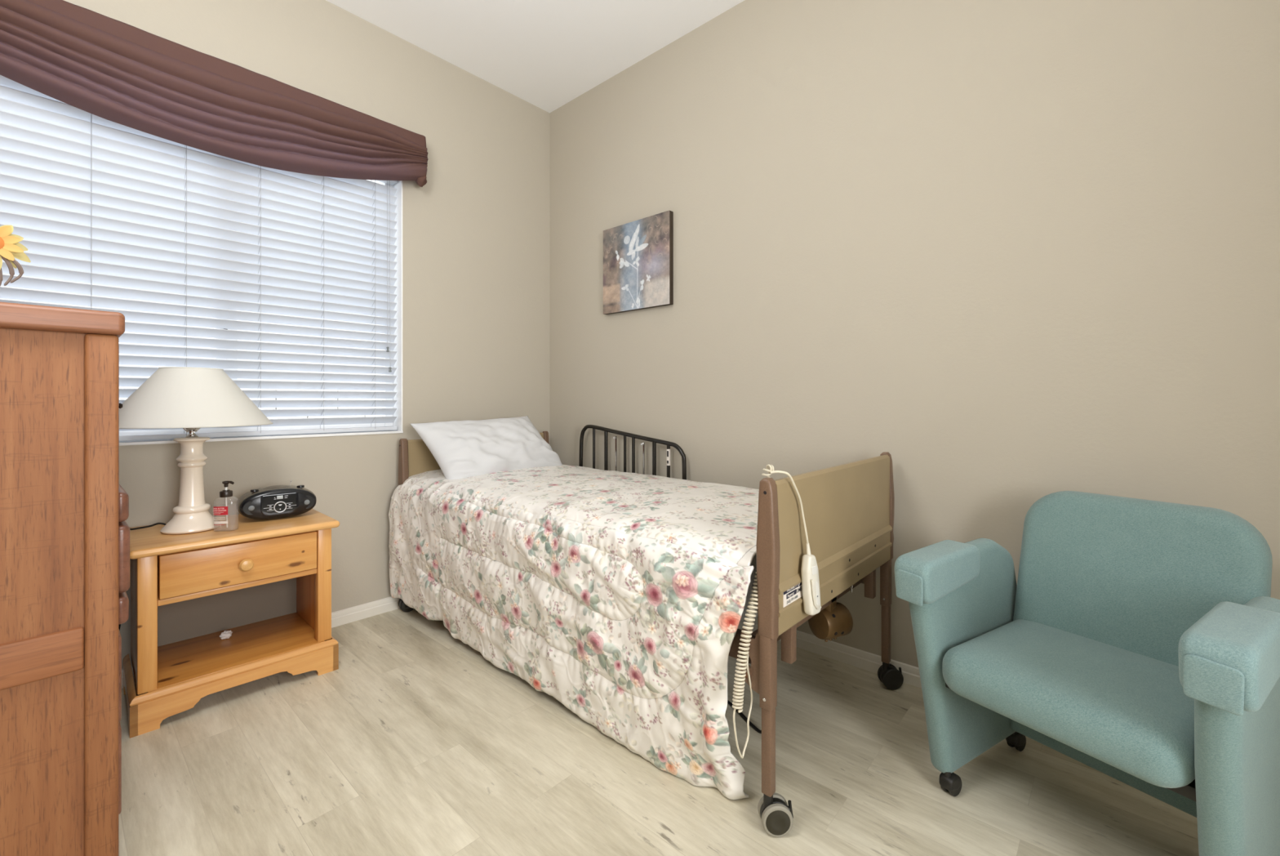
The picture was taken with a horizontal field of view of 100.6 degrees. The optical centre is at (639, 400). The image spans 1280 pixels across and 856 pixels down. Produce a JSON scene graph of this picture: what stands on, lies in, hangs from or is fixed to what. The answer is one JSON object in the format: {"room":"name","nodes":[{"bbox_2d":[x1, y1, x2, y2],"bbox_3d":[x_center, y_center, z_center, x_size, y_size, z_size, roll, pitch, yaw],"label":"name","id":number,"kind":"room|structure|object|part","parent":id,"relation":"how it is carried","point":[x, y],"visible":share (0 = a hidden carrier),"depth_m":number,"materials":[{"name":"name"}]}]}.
{"room":"care facility","nodes":[
{"label":"care facility","id":0,"kind":"room"},
{"bbox_2d":[63,0,549,668],"bbox_3d":[-1.450,-0.379,2.363,0.140,2.758,2.520,0,0,42],"label":"wall","id":1,"kind":"structure","parent":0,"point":[476,235],"depth_m":2.62,"materials":[{"name":"beige paint"}]},
{"bbox_2d":[0,75,397,440],"bbox_3d":[-1.682,-0.484,2.076,0.066,1.255,1.439,0,0,42],"label":"window blind","id":2,"kind":"object","parent":1,"relation":"attached to","point":[92,199],"visible":0.87,"depth_m":2.07,"materials":[{"name":"white plastic"}]},
{"bbox_3d":[-1.901,-0.466,1.841,0.049,1.198,0.002,0,0,42],"label":"ladder cord","id":3,"kind":"part","parent":2,"relation":"part of","materials":[{"name":"white fabric"}]},
{"bbox_3d":[-1.734,-0.466,2.026,0.049,1.198,0.002,0,0,42],"label":"ladder cord","id":4,"kind":"part","parent":2,"relation":"part of","materials":[{"name":"white fabric"}]},
{"bbox_3d":[-1.686,0.134,2.079,0.046,0.018,1.439,0,0,42],"label":"rail","id":5,"kind":"part","parent":2,"relation":"part of","materials":[{"name":"white"}]},
{"bbox_3d":[-1.577,-0.466,2.200,0.049,1.198,0.002,0,0,42],"label":"ladder cord","id":6,"kind":"part","parent":2,"relation":"part of","materials":[{"name":"white fabric"}]},
{"bbox_3d":[-1.420,-0.466,2.373,0.049,1.198,0.002,0,0,42],"label":"ladder cord","id":7,"kind":"part","parent":2,"relation":"part of","materials":[{"name":"white fabric"}]},
{"bbox_3d":[-1.273,-0.466,2.536,0.049,1.198,0.002,0,0,42],"label":"ladder cord","id":8,"kind":"part","parent":2,"relation":"part of","materials":[{"name":"white fabric"}]},
{"bbox_3d":[-1.214,-0.660,2.556,0.005,0.810,0.002,0,0,-3],"label":"lift cord","id":9,"kind":"part","parent":2,"relation":"part of","materials":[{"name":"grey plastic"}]},
{"bbox_3d":[-1.207,-0.612,2.564,0.005,0.907,0.002,0,0,-3],"label":"lift cord","id":10,"kind":"part","parent":2,"relation":"part of","materials":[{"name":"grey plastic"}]},
{"bbox_2d":[0,0,428,186],"bbox_3d":[-1.591,-1.105,1.990,0.147,0.369,1.643,0,0,42],"label":"fabric valance","id":11,"kind":"object","parent":1,"relation":"attached to","point":[96,64],"visible":1,"depth_m":1.90,"materials":[{"name":"brown fabric"}]},
{"bbox_2d":[121,595,399,688],"bbox_3d":[-1.392,0.968,2.311,0.013,0.064,2.520,0,0,42],"label":"baseboard","id":12,"kind":"structure","parent":1,"relation":"attached to","point":[345,615],"depth_m":2.44,"materials":[{"name":"white paint"}]},
{"bbox_2d":[119,179,403,445],"bbox_3d":[-1.695,-0.481,2.088,0.143,1.277,1.463,0,0,42],"label":"window","id":13,"kind":"structure","parent":1,"relation":"in","point":[397,422],"depth_m":2.58,"materials":[{"name":"white plastic"}]},
{"bbox_3d":[-1.684,-0.483,2.163,0.032,1.179,0.082,0,0,19],"label":"sash","id":14,"kind":"part","parent":13,"relation":"part of","materials":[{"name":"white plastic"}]},
{"bbox_2d":[325,0,744,112],"bbox_3d":[0.478,-1.808,0.633,5.360,0.100,2.740,0,0,42],"label":"ceiling","id":15,"kind":"structure","parent":0,"point":[547,54],"depth_m":2.54,"materials":[{"name":"white paint"}]},
{"bbox_2d":[119,608,1199,855],"bbox_3d":[0.478,1.050,0.633,5.360,0.100,2.740,0,0,42],"label":"floor","id":16,"kind":"structure","parent":0,"point":[417,744],"depth_m":1.41,"materials":[{"name":"beige wood"}]},
{"bbox_2d":[0,302,129,855],"bbox_3d":[-1.588,0.409,1.226,0.960,1.182,0.541,0,0,42],"label":"wardrobe","id":17,"kind":"object","parent":16,"relation":"on","point":[64,531],"visible":1,"depth_m":1.04,"materials":[{"name":"brown wood"}]},
{"bbox_2d":[0,224,31,285],"bbox_3d":[-1.476,-0.298,1.165,0.171,0.231,0.099,0,0,-25],"label":"flower","id":18,"kind":"object","parent":17,"relation":"on","point":[11,248],"visible":1,"depth_m":1.20,"materials":[{"name":"yellow plant"}]},
{"bbox_3d":[-1.436,-0.352,1.175,0.017,0.042,0.042,0,0,28],"label":"flower","id":19,"kind":"part","parent":18,"relation":"part of","materials":[{"name":"orange plant"}]},
{"bbox_3d":[-1.255,0.494,0.915,0.020,0.083,0.412,0,0,42],"label":"rail","id":20,"kind":"part","parent":17,"relation":"part of","materials":[{"name":"brown wood"}]},
{"bbox_3d":[-1.259,0.407,0.920,0.010,1.085,0.425,0,0,42],"label":"panel","id":21,"kind":"part","parent":17,"relation":"part of","materials":[{"name":"brown wood"}]},
{"bbox_3d":[-1.420,0.805,1.411,0.780,0.190,0.014,0,0,42],"label":"drawer","id":22,"kind":"part","parent":17,"relation":"part of","materials":[{"name":"brown wood"}]},
{"bbox_3d":[-1.420,0.605,1.411,0.780,0.190,0.014,0,0,42],"label":"drawer","id":23,"kind":"part","parent":17,"relation":"part of","materials":[{"name":"brown wood"}]},
{"bbox_3d":[-1.416,0.458,1.416,0.780,0.060,0.026,0,0,42],"label":"drawer","id":24,"kind":"part","parent":17,"relation":"part of","materials":[{"name":"brown wood"}]},
{"bbox_3d":[-1.416,0.233,1.416,0.780,0.065,0.026,0,0,42],"label":"drawer","id":25,"kind":"part","parent":17,"relation":"part of","materials":[{"name":"brown wood"}]},
{"bbox_3d":[-1.415,0.346,1.417,0.780,0.148,0.028,0,0,42],"label":"drawer","id":26,"kind":"part","parent":17,"relation":"part of","materials":[{"name":"brown wood"}]},
{"bbox_2d":[123,508,339,737],"bbox_3d":[-1.460,0.723,1.914,0.432,0.555,0.570,0,0,44],"label":"nightstand","id":27,"kind":"object","parent":16,"relation":"on","point":[268,582],"visible":0.86,"depth_m":1.84,"materials":[{"name":"brown wood"}]},
{"bbox_3d":[-1.661,0.685,1.759,0.340,0.429,0.021,0,0,44],"label":"panel","id":28,"kind":"part","parent":27,"relation":"part of","materials":[{"name":"brown wood"}]},
{"bbox_3d":[-1.516,0.679,1.633,0.048,0.417,0.046,0,0,44],"label":"post","id":29,"kind":"part","parent":27,"relation":"part of","materials":[{"name":"brown wood"}]},
{"bbox_2d":[119,366,272,631],"bbox_3d":[-1.551,0.415,1.840,0.462,1.055,0.462,0,0,28],"label":"table lamp","id":30,"kind":"object","parent":27,"relation":"on","point":[190,398],"visible":0.85,"depth_m":1.76,"materials":[{"name":"beige ceramic"}]},
{"bbox_3d":[-1.746,0.682,1.809,0.249,0.520,0.046,0,0,-24],"label":"power cord","id":31,"kind":"part","parent":30,"relation":"part of","materials":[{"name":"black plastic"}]},
{"bbox_3d":[-1.551,-0.109,1.840,0.173,0.007,0.173,0,0,42],"label":"shade trim","id":32,"kind":"part","parent":30,"relation":"part of","materials":[{"name":"white fabric"}]},
{"bbox_2d":[182,427,199,437],"bbox_3d":[-1.551,0.083,1.840,0.053,0.086,0.053,0,0,-25],"label":"socket","id":33,"kind":"object","parent":30,"relation":"attached to","point":[191,431],"depth_m":1.83,"materials":[{"name":"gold metal"}]},
{"bbox_3d":[-1.551,-0.014,1.840,0.458,0.194,0.458,0,0,42],"label":"lamp shade","id":34,"kind":"part","parent":30,"relation":"part of","materials":[{"name":"white fabric"}]},
{"bbox_3d":[-1.551,0.083,1.840,0.463,0.005,0.463,0,0,42],"label":"shade trim","id":35,"kind":"part","parent":30,"relation":"part of","materials":[{"name":"white fabric"}]},
{"bbox_2d":[213,480,234,527],"bbox_3d":[-1.421,0.360,1.824,0.067,0.170,0.045,0,0,-12],"label":"pump bottle","id":36,"kind":"object","parent":27,"relation":"on","point":[217,510],"visible":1,"depth_m":1.81,"materials":[{"name":"clear plastic"}]},
{"bbox_2d":[219,629,232,639],"bbox_3d":[-1.542,0.872,1.980,0.039,0.031,0.032,0,0,-32],"label":"crumpled tissue","id":37,"kind":"object","parent":27,"relation":"on","point":[226,633],"visible":1,"depth_m":1.97,"materials":[{"name":"white paper"}]},
{"bbox_3d":[-1.606,0.681,2.054,0.006,0.418,0.480,0,0,44],"label":"panel","id":38,"kind":"part","parent":27,"relation":"part of","materials":[{"name":"brown wood"}]},
{"bbox_3d":[-1.463,0.897,1.917,0.402,0.021,0.562,0,0,44],"label":"moulding","id":39,"kind":"part","parent":27,"relation":"part of","materials":[{"name":"brown wood"}]},
{"bbox_2d":[147,612,324,692],"bbox_3d":[-1.468,0.892,1.922,0.378,0.015,0.480,0,0,44],"label":"shelf","id":40,"kind":"object","parent":27,"relation":"attached to","point":[184,660],"depth_m":1.90,"materials":[{"name":"brown wood"}]},
{"bbox_3d":[-1.455,0.545,1.909,0.354,0.134,0.428,0,0,44],"label":"drawer","id":41,"kind":"part","parent":27,"relation":"part of","materials":[{"name":"brown wood"}]},
{"bbox_3d":[-1.467,0.625,1.920,0.362,0.018,0.435,0,0,44],"label":"drawer rail","id":42,"kind":"part","parent":27,"relation":"part of","materials":[{"name":"brown wood"}]},
{"bbox_3d":[-1.316,0.548,1.776,0.033,0.041,0.041,0,0,44],"label":"knob","id":43,"kind":"part","parent":27,"relation":"part of","materials":[{"name":"brown wood"}]},
{"bbox_2d":[236,480,316,519],"bbox_3d":[-1.386,0.379,2.032,0.250,0.126,0.145,0,0,-41],"label":"radio","id":44,"kind":"object","parent":27,"relation":"on","point":[274,501],"visible":1,"depth_m":1.98,"materials":[{"name":"black plastic"}]},
{"bbox_2d":[242,500,254,515],"bbox_3d":[-1.411,0.389,1.930,0.019,0.054,0.053,0,0,42],"label":"speaker grille","id":45,"kind":"object","parent":44,"relation":"attached to","point":[248,506],"depth_m":1.92,"materials":[{"name":"grey plastic"}]},
{"bbox_3d":[-1.432,0.333,1.974,0.026,0.009,0.026,0,0,-41],"label":"knob","id":46,"kind":"part","parent":44,"relation":"part of","materials":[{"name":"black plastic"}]},
{"bbox_3d":[-1.389,0.341,2.035,0.109,0.031,0.097,0,0,-41],"label":"disc lid","id":47,"kind":"part","parent":44,"relation":"part of","materials":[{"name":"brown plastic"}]},
{"bbox_3d":[-1.342,0.386,1.982,0.119,0.079,0.007,0,0,-41],"label":"control panel","id":48,"kind":"part","parent":44,"relation":"part of","materials":[{"name":"black plastic"}]},
{"bbox_2d":[304,494,315,508],"bbox_3d":[-1.281,0.389,2.043,0.019,0.054,0.053,0,0,42],"label":"speaker grille","id":49,"kind":"object","parent":44,"relation":"attached to","point":[309,500],"depth_m":2.05,"materials":[{"name":"grey plastic"}]},
{"bbox_3d":[-1.315,0.685,2.121,0.340,0.429,0.021,0,0,44],"label":"panel","id":50,"kind":"part","parent":27,"relation":"part of","materials":[{"name":"brown wood"}]},
{"bbox_3d":[-1.183,0.679,1.982,0.048,0.417,0.046,0,0,44],"label":"post","id":51,"kind":"part","parent":27,"relation":"part of","materials":[{"name":"brown wood"}]},
{"bbox_2d":[398,424,903,836],"bbox_3d":[-0.113,0.566,2.194,2.001,0.868,0.923,0,0,42],"label":"hospital bed","id":52,"kind":"object","parent":16,"relation":"on","point":[848,508],"visible":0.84,"depth_m":1.44,"materials":[{"name":"brown"}]},
{"bbox_3d":[-0.849,0.370,2.840,0.032,0.364,0.814,0,0,42],"label":"headboard","id":53,"kind":"part","parent":52,"relation":"part of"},
{"bbox_2d":[388,464,759,799],"bbox_3d":[-0.181,0.664,2.165,1.901,0.671,0.880,0,0,42],"label":"floral comforter","id":54,"kind":"object","parent":52,"relation":"on","point":[620,597],"visible":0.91,"depth_m":1.62,"materials":[{"name":"multicoloured fabric"}]},
{"bbox_3d":[-0.130,0.363,2.793,0.012,0.353,0.020,0,0,42],"label":"rail rod","id":55,"kind":"part","parent":52,"relation":"part of","materials":[{"name":"silver metal"}]},
{"bbox_3d":[-0.063,0.341,2.741,0.753,0.418,0.021,0,0,42],"label":"rail","id":56,"kind":"part","parent":52,"relation":"part of","materials":[{"name":"black metal"}]},
{"bbox_3d":[0.015,0.375,2.662,0.012,0.331,0.020,0,0,42],"label":"rail rod","id":57,"kind":"part","parent":52,"relation":"part of","materials":[{"name":"silver metal"}]},
{"bbox_2d":[740,553,757,621],"bbox_3d":[-0.135,0.475,2.192,1.800,0.169,0.800,0,0,42],"label":"mattress","id":58,"kind":"object","parent":52,"relation":"on","point":[753,562],"visible":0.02,"depth_m":1.32,"materials":[{"name":"fabric"}]},
{"bbox_2d":[410,415,562,479],"bbox_3d":[-0.721,0.242,2.656,0.293,0.314,0.737,0,0,39],"label":"pillow","id":59,"kind":"object","parent":58,"relation":"on","point":[461,449],"visible":0.86,"depth_m":2.54,"materials":[{"name":"white fabric"}]},
{"bbox_3d":[0.264,0.617,1.261,0.057,0.143,0.006,0,0,42],"label":"hook plate","id":60,"kind":"part","parent":52,"relation":"part of","materials":[{"name":"white plastic"}]},
{"bbox_3d":[0.299,0.806,1.238,0.025,0.212,0.026,0,0,42],"label":"leg","id":61,"kind":"part","parent":52,"relation":"part of","materials":[{"name":"brown metal"}]},
{"bbox_2d":[731,464,821,757],"bbox_3d":[0.325,0.487,1.283,0.291,0.670,0.078,0,0,-28],"label":"bed remote control","id":62,"kind":"object","parent":52,"relation":"hanging from","point":[809,569],"visible":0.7,"depth_m":1.26,"materials":[{"name":"beige plastic"}]},
{"bbox_3d":[0.245,0.705,1.241,0.018,0.234,0.118,0,0,30],"label":"cord","id":63,"kind":"part","parent":62,"relation":"part of","materials":[{"name":"beige plastic"}]},
{"bbox_3d":[0.264,0.448,1.241,0.150,0.499,0.030,0,0,-42],"label":"coiled cord","id":64,"kind":"part","parent":62,"relation":"part of","materials":[{"name":"beige plastic"}]},
{"bbox_3d":[0.304,0.171,1.269,0.025,0.038,0.025,0,0,-8],"label":"coiled cord","id":65,"kind":"part","parent":62,"relation":"part of","materials":[{"name":"beige plastic"}]},
{"bbox_3d":[0.367,0.272,1.278,0.126,0.214,0.025,0,0,-28],"label":"cord","id":66,"kind":"part","parent":62,"relation":"part of","materials":[{"name":"beige plastic"}]},
{"bbox_3d":[-0.137,0.600,2.196,1.830,0.080,0.800,0,0,42],"label":"bed frame","id":67,"kind":"part","parent":52,"relation":"part of","materials":[{"name":"brown metal"}]},
{"bbox_3d":[0.586,0.370,1.542,0.032,0.364,0.814,0,0,42],"label":"footboard","id":68,"kind":"part","parent":52,"relation":"part of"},
{"bbox_3d":[0.860,0.806,1.858,0.025,0.212,0.026,0,0,42],"label":"leg","id":69,"kind":"part","parent":52,"relation":"part of","materials":[{"name":"brown metal"}]},
{"bbox_2d":[727,700,761,733],"bbox_3d":[0.195,0.818,1.906,0.055,0.381,0.734,0,0,-32],"label":"power cable","id":70,"kind":"object","parent":16,"relation":"on","point":[729,702],"visible":0.17,"depth_m":1.65,"materials":[{"name":"black plastic"}]},
{"bbox_2d":[894,490,1279,855],"bbox_3d":[1.041,0.625,1.233,0.580,0.750,0.615,0,0,-31],"label":"armchair","id":71,"kind":"object","parent":16,"relation":"on","point":[1136,641],"visible":1,"depth_m":1.21,"materials":[{"name":"teal fabric"}]},
{"bbox_3d":[0.773,0.439,1.378,0.254,0.116,0.091,0,0,-31],"label":"arm","id":72,"kind":"part","parent":71,"relation":"part of"},
{"bbox_3d":[0.892,0.671,1.442,0.495,0.564,0.068,0,0,-31],"label":"arm","id":73,"kind":"part","parent":71,"relation":"part of","materials":[{"name":"teal fabric"}]},
{"bbox_3d":[1.018,0.644,1.219,0.440,0.114,0.445,0,0,-31],"label":"seat","id":74,"kind":"part","parent":71,"relation":"part of","materials":[{"name":"teal fabric"}]},
{"bbox_3d":[1.166,0.795,1.308,0.045,0.250,0.444,0,0,-31],"label":"panel","id":75,"kind":"part","parent":71,"relation":"part of","materials":[{"name":"teal fabric"}]},
{"bbox_3d":[1.218,0.465,1.327,0.179,0.430,0.463,0,0,-31],"label":"backrest","id":76,"kind":"part","parent":71,"relation":"part of","materials":[{"name":"teal fabric"}]},
{"bbox_3d":[1.042,0.439,0.928,0.254,0.116,0.091,0,0,-31],"label":"arm","id":77,"kind":"part","parent":71,"relation":"part of"},
{"bbox_3d":[1.154,0.671,1.003,0.495,0.564,0.068,0,0,-31],"label":"arm","id":78,"kind":"part","parent":71,"relation":"part of","materials":[{"name":"teal fabric"}]},
{"bbox_2d":[549,0,1279,666],"bbox_3d":[0.838,-0.379,2.074,3.960,2.758,0.120,0,0,42],"label":"wall","id":79,"kind":"structure","parent":0,"point":[1015,253],"depth_m":1.82,"materials":[{"name":"beige paint"}]},
{"bbox_2d":[603,210,673,314],"bbox_3d":[-0.019,-0.697,2.745,0.465,0.454,0.028,0,0,42],"label":"picture","id":80,"kind":"object","parent":79,"relation":"attached to","point":[638,255],"visible":1,"depth_m":2.71,"materials":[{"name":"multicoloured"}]},
{"bbox_2d":[737,617,921,688],"bbox_3d":[0.815,0.968,2.004,3.699,0.064,0.013,0,0,42],"label":"baseboard","id":81,"kind":"structure","parent":79,"relation":"attached to","point":[864,660],"depth_m":2.02,"materials":[{"name":"white paint"}]},
{"label":"outside","id":82,"kind":"structure","parent":0,"visible":0},
{"bbox_3d":[-2.026,1.350,3.909,2.730,0.100,9.000,0,0,42],"label":"ground","id":83,"kind":"structure","parent":82,"visible":0},
{"bbox_2d":[0,179,382,382],"bbox_3d":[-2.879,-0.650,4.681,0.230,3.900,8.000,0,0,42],"label":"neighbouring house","id":84,"kind":"structure","parent":83,"relation":"on","point":[367,180],"depth_m":4.30,"materials":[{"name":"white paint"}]},
{"bbox_2d":[119,386,382,418],"bbox_3d":[-2.328,0.603,4.239,0.160,1.394,7.483,0,0,42],"label":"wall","id":85,"kind":"structure","parent":83,"relation":"on","point":[360,415],"depth_m":3.99,"materials":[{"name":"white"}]}
]}

